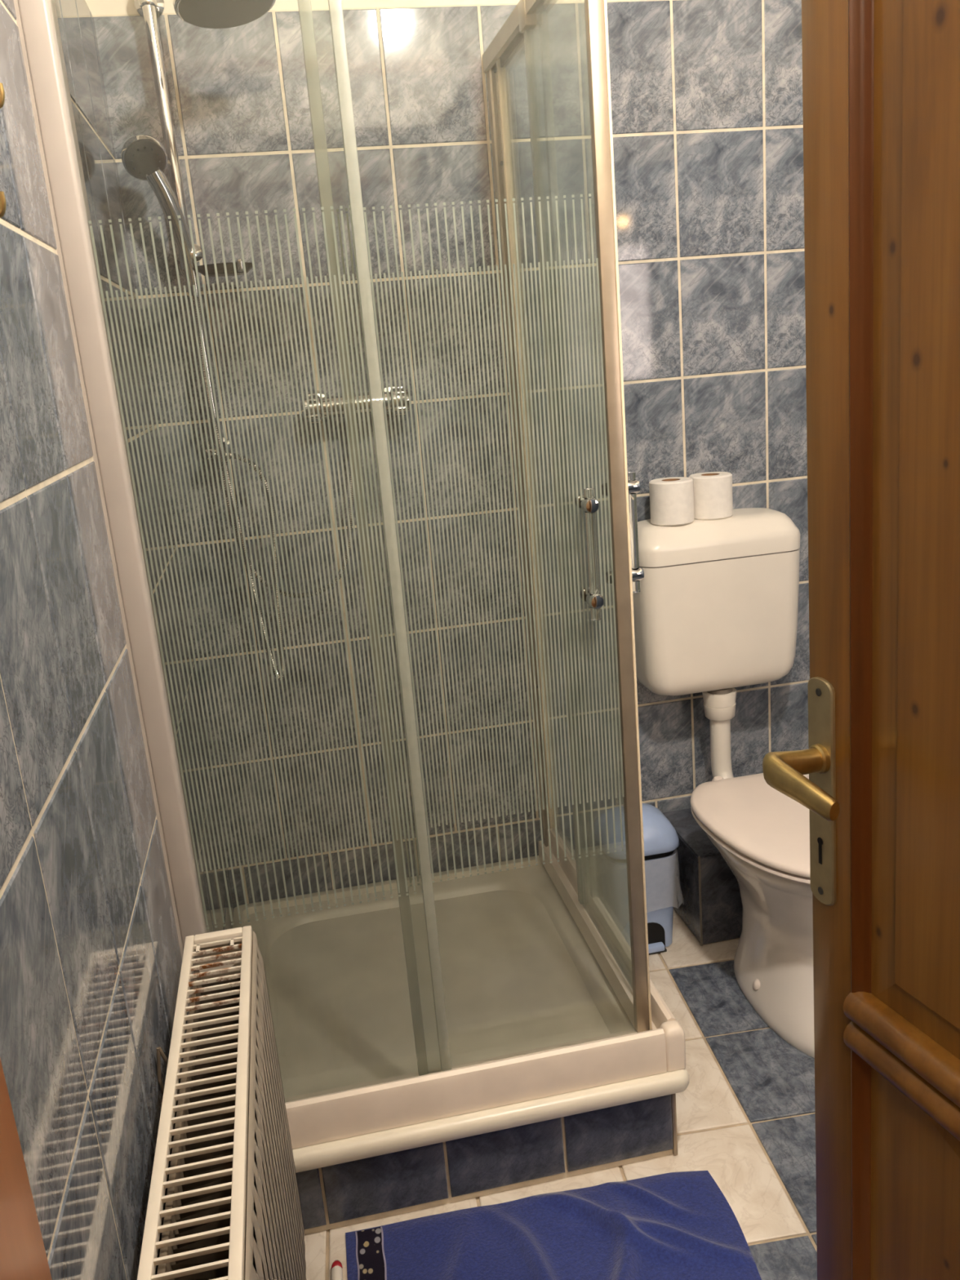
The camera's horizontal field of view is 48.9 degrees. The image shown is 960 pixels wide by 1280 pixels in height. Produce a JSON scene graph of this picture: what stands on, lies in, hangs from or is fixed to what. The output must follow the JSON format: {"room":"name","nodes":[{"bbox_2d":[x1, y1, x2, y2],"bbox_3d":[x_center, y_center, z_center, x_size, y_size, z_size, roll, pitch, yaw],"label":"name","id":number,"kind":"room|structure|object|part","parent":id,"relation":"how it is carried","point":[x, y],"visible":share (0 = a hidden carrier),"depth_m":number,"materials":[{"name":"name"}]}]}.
{"room":"bathroom","nodes":[
{"label":"bathroom","id":0,"kind":"room"},
{"bbox_2d":[0,0,234,1279],"bbox_3d":[-0.520,-0.139,1.189,0.128,2.670,2.050,-7,15,-10],"label":"wall","id":1,"kind":"structure","parent":0,"point":[91,959],"depth_m":1.05,"materials":[{"name":"blue tile"}]},
{"bbox_2d":[0,82,4,108],"bbox_3d":[-0.453,-0.505,0.977,0.025,0.025,0.024,-7,15,-10],"label":"wall hook","id":2,"kind":"object","parent":1,"relation":"attached to","point":[2,89],"visible":1,"depth_m":0.98,"materials":[{"name":"gold metal"}]},
{"bbox_2d":[0,191,6,217],"bbox_3d":[-0.428,-0.383,0.924,0.025,0.025,0.024,-7,15,-10],"label":"wall hook","id":3,"kind":"object","parent":1,"relation":"attached to","point":[2,200],"visible":1,"depth_m":0.92,"materials":[{"name":"gold metal"}]},
{"bbox_2d":[137,925,306,1279],"bbox_3d":[-0.273,0.766,1.173,0.120,0.549,0.800,-7,15,-10],"label":"radiator","id":4,"kind":"object","parent":1,"relation":"attached to","point":[233,1210],"visible":1,"depth_m":1.17,"materials":[{"name":"white metal"}]},
{"bbox_3d":[-0.303,0.796,1.174,0.008,0.495,0.788,-7,15,-10],"label":"panel","id":5,"kind":"part","parent":4,"relation":"part of","materials":[{"name":"white metal"}]},
{"bbox_2d":[137,925,252,1279],"bbox_3d":[-0.290,0.512,1.104,0.091,0.014,0.800,-7,15,-10],"label":"grille","id":6,"kind":"object","parent":4,"relation":"attached to","point":[238,937],"depth_m":1.11,"materials":[{"name":"white metal"}]},
{"bbox_3d":[-0.344,0.667,1.551,0.088,0.512,0.002,-7,15,-10],"label":"plate","id":7,"kind":"part","parent":4,"relation":"part of","materials":[{"name":"white metal"}]},
{"bbox_3d":[-0.218,0.763,1.183,0.008,0.539,0.788,-7,15,-10],"label":"panel","id":8,"kind":"part","parent":4,"relation":"part of","materials":[{"name":"white metal"}]},
{"bbox_2d":[86,0,809,907],"bbox_3d":[0.236,-0.527,2.379,2.100,2.670,0.128,-7,15,-10],"label":"wall","id":9,"kind":"structure","parent":0,"point":[706,95],"depth_m":2.24,"materials":[{"name":"blue tile"}]},
{"bbox_2d":[133,0,275,466],"bbox_3d":[-0.457,-0.794,1.919,0.168,0.956,0.411,-13,17,-28],"label":"shower column","id":10,"kind":"structure","parent":9,"relation":"attached to","point":[209,14],"depth_m":1.95,"materials":[{"name":"silver metal"}]},
{"bbox_2d":[120,133,199,295],"bbox_3d":[-0.584,-0.780,1.949,0.121,0.276,0.064,-16,19,-35],"label":"shower","id":11,"kind":"object","parent":10,"relation":"attached to","point":[144,157],"visible":0.89,"depth_m":1.92,"materials":[{"name":"silver metal"}]},
{"bbox_2d":[192,297,284,680],"bbox_3d":[-0.478,-0.287,2.133,0.116,0.782,0.026,-5,15,-1],"label":"shower hose","id":12,"kind":"object","parent":11,"relation":"hanging from","point":[193,298],"visible":0.52,"depth_m":2.14,"materials":[{"name":"silver metal"}]},
{"bbox_3d":[-0.542,-0.374,2.124,0.028,0.028,0.036,3,17,26],"label":"diverter knob","id":13,"kind":"part","parent":10,"relation":"part of","materials":[{"name":"silver metal"}]},
{"bbox_3d":[-0.487,-0.707,2.018,0.114,0.016,0.114,-7,15,-10],"label":"soap dish","id":14,"kind":"part","parent":10,"relation":"part of","materials":[{"name":"grey plastic"}]},
{"bbox_3d":[-0.418,-1.047,1.739,0.155,0.031,0.154,-7,15,-10],"label":"nozzle plate","id":15,"kind":"part","parent":10,"relation":"part of","materials":[{"name":"metal"}]},
{"bbox_2d":[300,384,411,423],"bbox_3d":[-0.256,-0.485,2.179,0.224,0.070,0.083,-7,15,-10],"label":"shower mixer","id":16,"kind":"object","parent":9,"relation":"attached to","point":[384,385],"visible":0.54,"depth_m":2.15,"materials":[{"name":"silver metal"}]},
{"bbox_2d":[218,422,355,598],"bbox_3d":[-0.380,-0.263,2.188,0.288,0.355,0.030,-7,15,-10],"label":"hose","id":17,"kind":"object","parent":16,"relation":"attached to","point":[351,443],"visible":0.46,"depth_m":2.19,"materials":[{"name":"silver metal"}]},
{"bbox_3d":[-0.344,-0.472,2.152,0.041,0.061,0.059,-7,15,-10],"label":"turn handle","id":18,"kind":"part","parent":16,"relation":"part of","materials":[{"name":"silver metal"}]},
{"bbox_3d":[-0.165,-0.495,2.182,0.041,0.061,0.059,-7,15,-10],"label":"turn handle","id":19,"kind":"part","parent":16,"relation":"part of","materials":[{"name":"silver metal"}]},
{"bbox_2d":[632,507,799,778],"bbox_3d":[0.547,0.053,2.415,0.380,0.664,0.204,-7,15,-10],"label":"toilet cistern","id":20,"kind":"object","parent":9,"relation":"attached to","point":[716,606],"visible":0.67,"depth_m":2.33,"materials":[{"name":"white plastic"}]},
{"bbox_2d":[648,476,693,525],"bbox_3d":[0.422,-0.305,2.322,0.095,0.094,0.095,-7,15,-10],"label":"toilet roll","id":21,"kind":"object","parent":20,"relation":"on","point":[671,499],"visible":1,"depth_m":2.29,"materials":[{"name":"white paper"}]},
{"bbox_2d":[688,471,733,519],"bbox_3d":[0.514,-0.322,2.354,0.095,0.094,0.095,-7,15,-10],"label":"toilet roll","id":22,"kind":"object","parent":20,"relation":"on","point":[712,491],"visible":0.91,"depth_m":2.32,"materials":[{"name":"white paper"}]},
{"bbox_3d":[0.534,-0.044,2.414,0.378,0.310,0.153,-7,15,-10],"label":"tank","id":23,"kind":"part","parent":20,"relation":"part of","materials":[{"name":"white plastic"}]},
{"bbox_3d":[0.518,-0.234,2.361,0.380,0.080,0.154,-7,15,-10],"label":"cistern lid","id":24,"kind":"part","parent":20,"relation":"part of","materials":[{"name":"white plastic"}]},
{"bbox_2d":[304,908,817,1279],"bbox_3d":[0.548,0.963,1.682,2.100,0.120,2.300,-7,15,-10],"label":"floor","id":25,"kind":"structure","parent":0,"point":[745,1112],"depth_m":1.86,"materials":[{"name":"tile"}]},
{"bbox_2d":[331,1259,342,1279],"bbox_3d":[-0.218,0.975,1.611,0.018,0.018,0.064,-7,15,-7],"label":"tube","id":26,"kind":"object","parent":25,"relation":"on","point":[336,1266],"visible":1,"depth_m":1.62,"materials":[{"name":"white plastic"}]},
{"bbox_2d":[232,855,688,1173],"bbox_3d":[-0.107,0.715,2.104,0.778,0.104,0.860,-7,15,-10],"label":"shower tray","id":27,"kind":"object","parent":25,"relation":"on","point":[517,970],"visible":0.65,"depth_m":2.10,"materials":[{"name":"white ceramic"}]},
{"bbox_2d":[13,0,685,1149],"bbox_3d":[-0.175,-0.191,1.871,0.788,1.772,0.844,-7,15,-10],"label":"shower enclosure","id":28,"kind":"object","parent":27,"relation":"on","point":[547,68],"visible":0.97,"depth_m":1.54,"materials":[{"name":"clear glass"}]},
{"bbox_3d":[-0.285,-0.074,1.473,0.345,1.691,0.005,-7,15,-10],"label":"fixed pane","id":29,"kind":"part","parent":28,"relation":"part of","materials":[{"name":"clear glass"}]},
{"bbox_3d":[-0.044,0.719,1.725,0.706,0.076,0.072,-7,15,-10],"label":"rail","id":30,"kind":"part","parent":28,"relation":"part of","materials":[{"name":"white plastic"}]},
{"bbox_3d":[0.097,-1.057,1.743,0.037,0.031,0.763,-7,15,-10],"label":"rail","id":31,"kind":"part","parent":28,"relation":"part of","materials":[{"name":"beige metal"}]},
{"bbox_3d":[0.023,-0.121,1.551,0.390,1.691,0.005,-7,15,-10],"label":"sliding door","id":32,"kind":"part","parent":28,"relation":"part of","materials":[{"name":"clear glass"}]},
{"bbox_3d":[0.138,-0.293,2.143,0.005,1.691,0.355,-7,15,-10],"label":"fixed pane","id":33,"kind":"part","parent":28,"relation":"part of","materials":[{"name":"clear glass"}]},
{"bbox_3d":[0.151,-0.205,1.566,0.020,0.020,0.013,-7,15,-10],"label":"handle knob","id":34,"kind":"part","parent":28,"relation":"part of","materials":[{"name":"silver metal"}]},
{"bbox_3d":[0.186,-0.210,1.824,0.005,1.691,0.409,-7,15,-10],"label":"sliding door","id":35,"kind":"part","parent":28,"relation":"part of","materials":[{"name":"clear glass"}]},
{"bbox_3d":[0.162,-0.069,1.603,0.020,0.020,0.013,-7,15,-10],"label":"handle knob","id":36,"kind":"part","parent":28,"relation":"part of","materials":[{"name":"silver metal"}]},
{"bbox_3d":[0.158,-0.197,1.533,0.023,0.023,0.044,-7,15,-10],"label":"handle knob","id":37,"kind":"part","parent":28,"relation":"part of","materials":[{"name":"silver metal"}]},
{"bbox_3d":[0.169,-0.060,1.570,0.023,0.023,0.044,-7,15,-10],"label":"handle knob","id":38,"kind":"part","parent":28,"relation":"part of","materials":[{"name":"silver metal"}]},
{"bbox_3d":[0.198,-0.237,1.669,0.013,0.020,0.020,-7,15,-10],"label":"handle knob","id":39,"kind":"part","parent":28,"relation":"part of","materials":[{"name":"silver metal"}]},
{"bbox_3d":[0.236,0.578,2.158,0.046,0.076,0.788,-7,15,-10],"label":"rail","id":40,"kind":"part","parent":28,"relation":"part of","materials":[{"name":"silver metal"}]},
{"bbox_3d":[0.210,-0.101,1.706,0.013,0.020,0.020,-7,15,-10],"label":"handle knob","id":41,"kind":"part","parent":28,"relation":"part of","materials":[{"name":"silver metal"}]},
{"bbox_3d":[0.232,-0.242,1.674,0.044,0.023,0.023,-7,15,-10],"label":"handle knob","id":42,"kind":"part","parent":28,"relation":"part of","materials":[{"name":"silver metal"}]},
{"bbox_3d":[0.243,-0.105,1.712,0.044,0.023,0.023,-7,15,-10],"label":"handle knob","id":43,"kind":"part","parent":28,"relation":"part of","materials":[{"name":"silver metal"}]},
{"bbox_2d":[295,1093,677,1235],"bbox_3d":[-0.115,0.762,2.126,0.756,0.140,0.840,-7,15,-10],"label":"plinth","id":44,"kind":"object","parent":25,"relation":"on","point":[400,1182],"visible":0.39,"depth_m":1.74,"materials":[{"name":"blue tile"}]},
{"bbox_2d":[345,1170,761,1279],"bbox_3d":[0.128,0.972,1.472,0.635,0.040,0.578,-7,15,-10],"label":"bath mat","id":45,"kind":"object","parent":25,"relation":"on","point":[681,1225],"visible":1,"depth_m":1.65,"materials":[{"name":"blue fabric"}]},
{"bbox_2d":[642,803,679,955],"bbox_3d":[0.365,0.541,2.443,0.184,0.321,0.185,-7,15,-10],"label":"pedal bin","id":46,"kind":"object","parent":25,"relation":"on","point":[660,837],"visible":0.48,"depth_m":2.37,"materials":[{"name":"blue plastic"}]},
{"bbox_3d":[0.381,0.699,2.458,0.070,0.006,0.115,-7,15,-10],"label":"plate","id":47,"kind":"part","parent":46,"relation":"part of","materials":[{"name":"plastic"}]},
{"bbox_3d":[0.352,0.423,2.411,0.174,0.074,0.174,-7,15,-10],"label":"bin lid","id":48,"kind":"part","parent":46,"relation":"part of","materials":[{"name":"blue plastic"}]},
{"bbox_2d":[662,808,742,946],"bbox_3d":[0.627,0.544,2.533,0.314,0.226,0.249,-7,15,-10],"label":"box","id":49,"kind":"object","parent":25,"relation":"on","point":[707,899],"visible":0.35,"depth_m":2.41,"materials":[{"name":"tile"}]},
{"bbox_2d":[689,773,814,1057],"bbox_3d":[0.663,0.545,2.182,0.373,0.404,0.526,-7,15,-10],"label":"toilet","id":50,"kind":"object","parent":25,"relation":"on","point":[761,833],"visible":0.42,"depth_m":2.10,"materials":[{"name":"white ceramic"}]},
{"bbox_3d":[0.649,0.363,2.124,0.373,0.021,0.481,-7,15,-10],"label":"seat lid","id":51,"kind":"part","parent":50,"relation":"part of","materials":[{"name":"plastic"}]},
{"bbox_3d":[0.650,0.379,2.128,0.371,0.012,0.480,-7,15,-10],"label":"seat","id":52,"kind":"part","parent":50,"relation":"part of","materials":[{"name":"plastic"}]},
{"bbox_3d":[0.664,0.560,2.186,0.340,0.371,0.526,-7,15,-10],"label":"bowl","id":53,"kind":"part","parent":50,"relation":"part of","materials":[{"name":"white ceramic"}]},
{"bbox_3d":[0.649,-0.056,0.304,2.100,2.554,0.138,-7,15,-10],"label":"wall","id":54,"kind":"structure","parent":0,"visible":0},
{"bbox_2d":[0,1057,52,1279],"bbox_3d":[-0.145,0.274,0.229,0.099,2.080,0.160,-7,15,-10],"label":"trim","id":55,"kind":"structure","parent":54,"relation":"attached to","point":[23,1255],"depth_m":0.27,"materials":[{"name":"brown wood"}]},
{"bbox_2d":[762,0,959,1279],"bbox_3d":[0.375,0.155,0.631,0.098,1.960,0.600,-10,15,-18],"label":"door","id":56,"kind":"structure","parent":54,"relation":"in","point":[881,793],"depth_m":0.81,"materials":[{"name":"brown wood"}]},
{"bbox_3d":[0.272,0.114,0.854,0.056,0.034,0.088,-10,15,-18],"label":"lever handle","id":57,"kind":"part","parent":56,"relation":"part of","materials":[{"name":"gold metal"}]},
{"bbox_3d":[0.292,0.131,0.902,0.003,0.206,0.033,-10,15,-18],"label":"lock plate","id":58,"kind":"part","parent":56,"relation":"part of","materials":[{"name":"gold metal"}]},
{"bbox_3d":[0.362,0.639,0.994,0.021,0.592,0.012,-10,15,-18],"label":"moulding","id":59,"kind":"part","parent":56,"relation":"part of","materials":[{"name":"brown wood"}]},
{"bbox_3d":[0.285,-0.210,0.780,0.021,1.070,0.012,-10,15,-18],"label":"moulding","id":60,"kind":"part","parent":56,"relation":"part of","materials":[{"name":"brown wood"}]},
{"bbox_3d":[0.405,0.391,0.706,0.021,0.028,0.470,-10,15,-18],"label":"moulding","id":61,"kind":"part","parent":56,"relation":"part of","materials":[{"name":"brown wood"}]},
{"bbox_3d":[0.403,0.363,0.699,0.021,0.028,0.470,-10,15,-18],"label":"moulding","id":62,"kind":"part","parent":56,"relation":"part of","materials":[{"name":"brown wood"}]},
{"bbox_3d":[0.370,-0.168,0.571,0.024,1.085,0.458,-10,15,-18],"label":"panel","id":63,"kind":"part","parent":56,"relation":"part of","materials":[{"name":"brown wood"}]},
{"bbox_3d":[0.447,0.687,0.786,0.026,0.605,0.458,-10,15,-18],"label":"panel","id":64,"kind":"part","parent":56,"relation":"part of","materials":[{"name":"brown wood"}]}
]}

